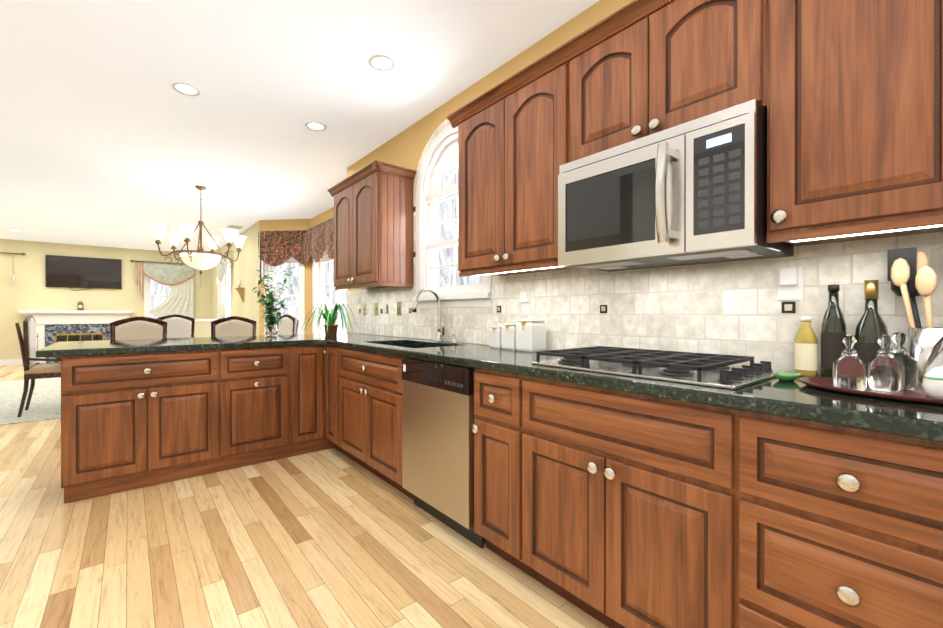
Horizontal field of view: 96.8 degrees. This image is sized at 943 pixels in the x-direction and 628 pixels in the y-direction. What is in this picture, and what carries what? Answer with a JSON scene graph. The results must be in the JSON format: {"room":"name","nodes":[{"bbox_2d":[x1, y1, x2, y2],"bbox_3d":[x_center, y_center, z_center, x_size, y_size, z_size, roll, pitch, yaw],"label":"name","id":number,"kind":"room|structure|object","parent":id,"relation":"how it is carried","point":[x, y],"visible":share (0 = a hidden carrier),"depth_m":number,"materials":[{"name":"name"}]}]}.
{"room":"dining room and kitchen","nodes":[
{"label":"dining room and kitchen","id":0,"kind":"room"},
{"bbox_2d":[0,239,210,359],"bbox_3d":[-9.672,-0.255,9.485,6.430,2.730,0.160,0,0,-39],"label":"wall","id":1,"kind":"structure","parent":0,"point":[27,289],"depth_m":9.56,"materials":[{"name":"yellow paint"}]},
{"bbox_2d":[0,359,22,365],"bbox_3d":[-9.602,1.045,9.426,6.400,0.130,0.021,0,0,-39],"label":"baseboard","id":2,"kind":"structure","parent":1,"relation":"attached to","point":[3,362],"depth_m":9.09,"materials":[{"name":"white wood"}]},
{"bbox_2d":[0,252,25,281],"bbox_3d":[-10.393,-1.012,8.707,1.570,0.648,0.120,0,0,-39],"label":"curtain rod","id":3,"kind":"object","parent":1,"relation":"attached to","point":[13,278],"visible":1,"depth_m":9.06,"materials":[{"name":"brown metal"}]},
{"bbox_2d":[45,255,121,289],"bbox_3d":[-9.069,-0.938,9.836,1.310,0.785,0.055,0,0,-39],"label":"wall-mounted tv","id":4,"kind":"object","parent":1,"relation":"attached to","point":[71,272],"visible":0.96,"depth_m":9.80,"materials":[{"name":"black plastic"}]},
{"bbox_2d":[144,274,169,318],"bbox_3d":[-7.871,-0.450,10.892,1.010,1.455,0.145,0,0,-39],"label":"window","id":5,"kind":"structure","parent":1,"relation":"in","point":[147,303],"depth_m":10.59,"materials":[{"name":"white"}]},
{"bbox_2d":[130,260,200,317],"bbox_3d":[-7.801,-0.492,10.807,1.560,1.698,0.157,0,0,-39],"label":"curtain","id":6,"kind":"object","parent":1,"relation":"attached to","point":[178,280],"visible":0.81,"depth_m":10.84,"materials":[{"name":"beige fabric"}]},
{"bbox_2d":[194,319,216,336],"bbox_3d":[-4.447,0.600,7.343,1.058,1.030,0.180,0,0,-39],"label":"wall","id":7,"kind":"structure","parent":0,"point":[202,327],"depth_m":7.15,"materials":[{"name":"yellow paint"}]},
{"bbox_2d":[211,221,258,335],"bbox_3d":[-5.381,-0.255,9.445,0.160,2.730,5.660,0,0,-39],"label":"wall","id":8,"kind":"structure","parent":0,"point":[245,267],"depth_m":8.12,"materials":[{"name":"yellow paint"}]},
{"bbox_2d":[216,250,229,318],"bbox_3d":[-5.678,-0.499,9.551,0.157,1.718,1.780,0,0,-39],"label":"drape","id":9,"kind":"object","parent":8,"relation":"attached to","point":[221,269],"visible":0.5,"depth_m":9.58,"materials":[{"name":"beige fabric"}]},
{"bbox_2d":[223,259,231,316],"bbox_3d":[-5.592,-0.473,9.621,0.145,1.465,1.230,0,0,-39],"label":"window","id":10,"kind":"structure","parent":8,"relation":"in","point":[230,280],"depth_m":9.49,"materials":[{"name":"white"}]},
{"bbox_2d":[234,279,244,301],"bbox_3d":[-4.501,-0.452,8.123,0.150,0.450,0.170,0,0,-39],"label":"candle sconce","id":11,"kind":"object","parent":8,"relation":"attached to","point":[240,290],"visible":1,"depth_m":8.10,"materials":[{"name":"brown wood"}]},
{"bbox_2d":[259,219,310,334],"bbox_3d":[-3.184,-0.250,7.240,0.919,2.730,0.160,0,0,6],"label":"wall","id":12,"kind":"structure","parent":0,"point":[284,225],"depth_m":7.15,"materials":[{"name":"yellow paint"}]},
{"bbox_2d":[264,257,304,334],"bbox_3d":[-3.184,-0.298,7.187,0.719,1.425,0.145,0,0,6],"label":"bay window","id":13,"kind":"structure","parent":12,"relation":"in","point":[301,305],"depth_m":7.15,"materials":[{"name":"white"}]},
{"bbox_2d":[0,0,598,253],"bbox_3d":[-4.642,-1.669,3.933,7.780,0.120,15.600,0,0,-39],"label":"ceiling","id":14,"kind":"structure","parent":0,"point":[110,136],"depth_m":3.11,"materials":[{"name":"white paint"}]},
{"bbox_2d":[172,83,200,95],"bbox_3d":[-2.036,-1.603,2.992,0.170,0.005,0.170,0,0,-39],"label":"recessed light","id":15,"kind":"object","parent":14,"relation":"in","point":[186,89],"visible":1,"depth_m":2.99,"materials":[{"name":"white"}]},
{"bbox_2d":[148,185,246,273],"bbox_3d":[-3.432,-1.056,5.313,1.072,1.109,0.993,0,0,-39],"label":"chandelier","id":16,"kind":"object","parent":14,"relation":"hanging from","point":[201,259],"visible":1,"depth_m":5.20,"materials":[{"name":"white glass"}]},
{"bbox_2d":[226,224,243,228],"bbox_3d":[-4.382,-1.611,7.766,0.240,0.010,0.360,0,0,-39],"label":"ceiling vent","id":17,"kind":"object","parent":14,"relation":"in","point":[234,226],"visible":0.98,"depth_m":7.70,"materials":[{"name":"white metal"}]},
{"bbox_2d":[305,122,325,130],"bbox_3d":[-1.330,-1.604,3.583,0.170,0.005,0.170,0,0,-39],"label":"recessed light","id":18,"kind":"object","parent":14,"relation":"in","point":[316,126],"visible":1,"depth_m":3.59,"materials":[{"name":"white"}]},
{"bbox_2d":[369,55,395,70],"bbox_3d":[-0.571,-1.603,2.679,0.170,0.005,0.170,0,0,-39],"label":"recessed light","id":19,"kind":"object","parent":14,"relation":"in","point":[382,62],"visible":1,"depth_m":2.68,"materials":[{"name":"white"}]},
{"bbox_2d":[0,365,608,627],"bbox_3d":[-4.642,1.181,3.939,7.780,0.120,15.600,0,0,-39],"label":"floor","id":20,"kind":"structure","parent":0,"point":[331,538],"depth_m":1.94,"materials":[{"name":"brown wood"}]},
{"bbox_2d":[0,377,60,424],"bbox_3d":[-6.240,1.113,5.526,3.920,0.010,3.920,0,0,-39],"label":"area rug","id":21,"kind":"object","parent":20,"relation":"on","point":[45,402],"depth_m":5.31,"materials":[{"name":"beige carpet"}]},
{"bbox_2d":[15,315,60,416],"bbox_3d":[-4.781,0.557,4.779,0.529,1.098,0.546,0,0,-39],"label":"armchair","id":22,"kind":"object","parent":21,"relation":"on","point":[33,371],"visible":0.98,"depth_m":4.55,"materials":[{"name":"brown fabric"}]},
{"bbox_2d":[156,314,194,337],"bbox_3d":[-4.278,0.554,6.065,0.480,1.098,0.529,0,0,-39],"label":"dining chair","id":23,"kind":"object","parent":21,"relation":"on","point":[180,326],"visible":0.33,"depth_m":6.17,"materials":[{"name":"grey fabric"}]},
{"bbox_2d":[19,310,132,364],"bbox_3d":[-8.978,0.515,9.594,1.920,1.190,0.550,0,0,-39],"label":"fireplace mantel","id":24,"kind":"object","parent":20,"relation":"on","point":[54,326],"visible":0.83,"depth_m":9.60,"materials":[{"name":"white painted wood"}]},
{"bbox_2d":[78,300,84,310],"bbox_3d":[-9.069,-0.198,9.719,0.130,0.234,0.070,0,0,-39],"label":"mantel clock","id":25,"kind":"object","parent":24,"relation":"on","point":[80,306],"visible":1,"depth_m":9.71,"materials":[{"name":"brown metal"}]},
{"bbox_2d":[110,316,167,339],"bbox_3d":[-3.681,0.573,4.642,0.480,1.098,0.529,0,0,-39],"label":"dining chair","id":26,"kind":"object","parent":20,"relation":"on","point":[139,327],"visible":0.42,"depth_m":4.44,"materials":[{"name":"grey fabric"}]},
{"bbox_2d":[61,345,316,503],"bbox_3d":[-1.749,0.685,3.367,2.170,0.873,0.648,0,0,-39],"label":"base cabinet","id":27,"kind":"object","parent":20,"relation":"on","point":[130,421],"depth_m":2.81,"materials":[{"name":"brown wood"}]},
{"bbox_2d":[36,334,307,357],"bbox_3d":[-2.148,0.226,3.259,1.620,0.040,0.990,0,0,-39],"label":"countertop","id":28,"kind":"structure","parent":27,"relation":"on","point":[99,347],"depth_m":2.94,"materials":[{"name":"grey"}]},
{"bbox_2d":[253,266,294,335],"bbox_3d":[-1.871,-0.127,3.978,0.386,0.662,0.326,0,0,-39],"label":"potted plant","id":29,"kind":"object","parent":28,"relation":"on","point":[271,324],"visible":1,"depth_m":3.92,"materials":[{"name":"green plant"}]},
{"bbox_2d":[211,316,256,336],"bbox_3d":[-2.993,0.572,5.206,0.480,1.098,0.529,0,0,-39],"label":"dining chair","id":30,"kind":"object","parent":20,"relation":"on","point":[232,326],"visible":0.38,"depth_m":5.00,"materials":[{"name":"grey fabric"}]},
{"bbox_2d":[277,314,298,334],"bbox_3d":[-2.880,0.554,6.158,0.537,1.098,0.529,0,0,36],"label":"dining chair","id":31,"kind":"object","parent":20,"relation":"on","point":[288,324],"visible":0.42,"depth_m":6.23,"materials":[{"name":"grey fabric"}]},
{"bbox_2d":[317,345,413,499],"bbox_3d":[-0.569,0.686,3.109,0.670,0.873,1.248,0,0,-39],"label":"base cabinet","id":32,"kind":"object","parent":20,"relation":"on","point":[359,392],"depth_m":2.86,"materials":[{"name":"brown wood"}]},
{"bbox_2d":[402,357,482,548],"bbox_3d":[0.014,0.688,2.374,0.585,0.871,0.618,0,0,-39],"label":"dishwasher","id":33,"kind":"object","parent":20,"relation":"on","point":[437,441],"visible":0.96,"depth_m":2.14,"materials":[{"name":"silver metal"}]},
{"bbox_2d":[472,368,942,627],"bbox_3d":[1.153,0.690,1.030,0.640,0.873,2.895,0,0,-39],"label":"base cabinet","id":34,"kind":"object","parent":20,"relation":"on","point":[612,508],"depth_m":1.17,"materials":[{"name":"brown wood"}]},
{"bbox_2d":[292,333,942,441],"bbox_3d":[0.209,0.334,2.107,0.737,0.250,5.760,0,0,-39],"label":"countertop","id":35,"kind":"structure","parent":34,"relation":"on","point":[796,398],"depth_m":1.19,"materials":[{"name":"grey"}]},
{"bbox_2d":[301,303,356,334],"bbox_3d":[-1.390,0.045,4.094,0.574,0.316,0.573,0,0,-39],"label":"spider plant","id":36,"kind":"object","parent":35,"relation":"on","point":[331,327],"visible":0.98,"depth_m":4.05,"materials":[{"name":"green plant"}]},
{"bbox_2d":[392,344,427,347],"bbox_3d":[-0.426,0.352,2.964,0.424,0.209,0.774,0,0,-39],"label":"sink basin","id":37,"kind":"object","parent":35,"relation":"in","point":[401,345],"depth_m":3.31,"materials":[{"name":"grey"}]},
{"bbox_2d":[412,288,444,341],"bbox_3d":[-0.301,0.006,3.042,0.269,0.399,0.118,0,0,-39],"label":"gooseneck faucet","id":38,"kind":"object","parent":35,"relation":"on","point":[440,334],"visible":1,"depth_m":3.09,"materials":[{"name":"silver metal"}]},
{"bbox_2d":[450,334,457,342],"bbox_3d":[-0.128,0.173,2.981,0.063,0.065,0.036,0,0,-39],"label":"soap dispenser","id":39,"kind":"object","parent":35,"relation":"on","point":[454,339],"visible":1,"depth_m":2.98,"materials":[{"name":"silver metal"}]},
{"bbox_2d":[489,323,501,348],"bbox_3d":[0.168,0.131,2.558,0.110,0.151,0.095,0,0,-39],"label":"canister","id":40,"kind":"object","parent":35,"relation":"on","point":[494,336],"visible":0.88,"depth_m":2.53,"materials":[{"name":"white ceramic"}]},
{"bbox_2d":[501,320,516,349],"bbox_3d":[0.244,0.121,2.465,0.119,0.171,0.105,0,0,-39],"label":"medium canister","id":41,"kind":"object","parent":35,"relation":"on","point":[508,336],"visible":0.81,"depth_m":2.43,"materials":[{"name":"white ceramic"}]},
{"bbox_2d":[516,316,545,351],"bbox_3d":[0.329,0.109,2.354,0.134,0.196,0.120,0,0,-39],"label":"canister","id":42,"kind":"object","parent":35,"relation":"on","point":[530,334],"visible":0.96,"depth_m":2.31,"materials":[{"name":"white ceramic"}]},
{"bbox_2d":[531,346,787,389],"bbox_3d":[0.682,0.183,1.611,0.500,0.052,0.760,0,0,-39],"label":"gas cooktop","id":43,"kind":"object","parent":35,"relation":"in","point":[710,370],"visible":1,"depth_m":1.46,"materials":[{"name":"silver metal"}]},
{"bbox_2d":[772,372,800,380],"bbox_3d":[0.998,0.199,1.327,0.110,0.020,0.070,0,0,-39],"label":"dish","id":44,"kind":"object","parent":35,"relation":"on","point":[787,376],"visible":1,"depth_m":1.31,"materials":[{"name":"green ceramic"}]},
{"bbox_2d":[795,317,817,376],"bbox_3d":[1.141,0.109,1.429,0.063,0.200,0.063,0,0,-39],"label":"oil bottle","id":45,"kind":"object","parent":35,"relation":"on","point":[806,352],"visible":0.92,"depth_m":1.41,"materials":[{"name":"yellow glass"}]},
{"bbox_2d":[821,285,846,376],"bbox_3d":[1.193,0.057,1.381,0.065,0.305,0.065,0,0,-39],"label":"vinegar bottle","id":46,"kind":"object","parent":35,"relation":"on","point":[833,330],"visible":0.92,"depth_m":1.37,"materials":[{"name":"black"}]},
{"bbox_2d":[798,377,942,404],"bbox_3d":[1.133,0.202,1.092,0.300,0.016,0.450,0,0,-39],"label":"oval tray","id":47,"kind":"object","parent":35,"relation":"on","point":[917,395],"visible":0.6,"depth_m":1.08,"materials":[{"name":"red wood"}]},
{"bbox_2d":[833,335,866,390],"bbox_3d":[1.015,0.129,1.125,0.068,0.148,0.066,0,0,-39],"label":"glass decanter","id":48,"kind":"object","parent":47,"relation":"on","point":[849,369],"visible":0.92,"depth_m":1.11,"materials":[{"name":"clear glass"}]},
{"bbox_2d":[868,335,901,391],"bbox_3d":[1.107,0.129,1.123,0.066,0.148,0.064,0,0,-39],"label":"glass decanter","id":49,"kind":"object","parent":47,"relation":"on","point":[884,370],"visible":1,"depth_m":1.11,"materials":[{"name":"clear glass"}]},
{"bbox_2d":[890,332,917,389],"bbox_3d":[1.182,0.127,1.158,0.072,0.153,0.070,0,0,-39],"label":"glass cruet","id":50,"kind":"object","parent":47,"relation":"on","point":[899,350],"visible":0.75,"depth_m":1.13,"materials":[{"name":"clear glass"}]},
{"bbox_2d":[922,367,942,398],"bbox_3d":[1.131,0.165,1.007,0.068,0.077,0.066,0,0,-39],"label":"bowl","id":51,"kind":"object","parent":47,"relation":"on","point":[932,383],"visible":0.98,"depth_m":1.00,"materials":[{"name":"white ceramic"}]},
{"bbox_2d":[924,336,942,373],"bbox_3d":[1.228,0.033,1.047,0.132,0.340,0.132,0,0,-39],"label":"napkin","id":52,"kind":"object","parent":51,"relation":"in","point":[935,358],"visible":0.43,"depth_m":1.06,"materials":[{"name":"white fabric"}]},
{"bbox_2d":[853,280,889,378],"bbox_3d":[1.254,0.052,1.314,0.083,0.315,0.083,0,0,-39],"label":"olive oil bottle","id":53,"kind":"object","parent":35,"relation":"on","point":[871,327],"visible":0.67,"depth_m":1.30,"materials":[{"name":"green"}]},
{"bbox_2d":[888,247,942,382],"bbox_3d":[1.331,0.007,1.190,0.133,0.404,0.213,0,0,-39],"label":"utensil crock","id":54,"kind":"object","parent":35,"relation":"on","point":[911,275],"visible":0.79,"depth_m":1.22,"materials":[{"name":"silver metal"}]},
{"bbox_2d":[310,207,333,333],"bbox_3d":[-1.952,-0.248,6.286,0.160,2.730,2.274,0,0,-39],"label":"wall","id":55,"kind":"structure","parent":0,"point":[328,214],"depth_m":7.03,"materials":[{"name":"yellow paint"}]},
{"bbox_2d":[258,217,333,279],"bbox_3d":[-2.497,-0.931,6.277,0.672,0.955,2.854,0,0,-39],"label":"window valance","id":56,"kind":"object","parent":55,"relation":"attached to","point":[278,248],"visible":0.71,"depth_m":7.05,"materials":[{"name":"red fabric"}]},
{"bbox_2d":[312,251,346,333],"bbox_3d":[-2.021,0.052,6.323,0.140,2.130,1.810,0,0,-39],"label":"window","id":57,"kind":"structure","parent":55,"relation":"in","point":[317,282],"depth_m":6.92,"materials":[{"name":"white"}]},
{"bbox_2d":[347,0,942,374],"bbox_3d":[0.580,-0.240,2.364,0.160,2.730,5.950,0,0,-39],"label":"wall","id":58,"kind":"structure","parent":0,"point":[405,148],"depth_m":3.08,"materials":[{"name":"yellow paint"}]},
{"bbox_2d":[331,160,414,289],"bbox_3d":[-0.904,-0.719,3.763,0.337,0.942,0.905,0,0,-39],"label":"upper cabinet","id":59,"kind":"object","parent":58,"relation":"attached to","point":[373,208],"depth_m":3.46,"materials":[{"name":"brown wood"}]},
{"bbox_2d":[413,125,491,307],"bbox_3d":[-0.133,-0.725,3.150,0.145,1.355,0.930,0,0,-39],"label":"arched window","id":60,"kind":"structure","parent":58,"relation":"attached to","point":[444,144],"depth_m":3.31,"materials":[{"name":"white wood"}]},
{"bbox_2d":[455,48,572,275],"bbox_3d":[0.302,-0.716,2.291,0.337,0.942,0.810,0,0,-39],"label":"upper cabinet","id":61,"kind":"object","parent":58,"relation":"attached to","point":[510,137],"depth_m":2.14,"materials":[{"name":"brown wood"}]},
{"bbox_2d":[347,119,942,373],"bbox_3d":[0.463,-0.629,2.345,0.040,1.672,5.810,0,0,-39],"label":"tile backsplash","id":62,"kind":"structure","parent":58,"relation":"attached to","point":[757,309],"depth_m":1.79,"materials":[{"name":"tile"}]},
{"bbox_2d":[563,0,758,163],"bbox_3d":[0.796,-0.918,1.687,0.337,0.536,0.750,0,0,-39],"label":"upper cabinet","id":63,"kind":"object","parent":58,"relation":"attached to","point":[650,67],"depth_m":1.56,"materials":[{"name":"brown wood"}]},
{"bbox_2d":[558,99,792,271],"bbox_3d":[0.738,-0.425,1.641,0.485,0.441,0.738,0,0,-39],"label":"microwave","id":64,"kind":"object","parent":63,"relation":"attached to","point":[693,192],"visible":1,"depth_m":1.43,"materials":[{"name":"silver metal"}]},
{"bbox_2d":[759,0,942,245],"bbox_3d":[1.171,-0.714,1.229,0.337,0.942,0.434,0,0,-39],"label":"upper cabinet","id":65,"kind":"object","parent":58,"relation":"attached to","point":[847,95],"depth_m":1.14,"materials":[{"name":"brown wood"}]},
{"label":"outside","id":66,"kind":"structure","parent":0,"visible":0},
{"bbox_2d":[150,167,481,332],"bbox_3d":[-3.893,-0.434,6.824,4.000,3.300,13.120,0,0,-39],"label":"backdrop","id":67,"kind":"structure","parent":66,"point":[446,211],"depth_m":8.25,"materials":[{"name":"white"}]}
]}

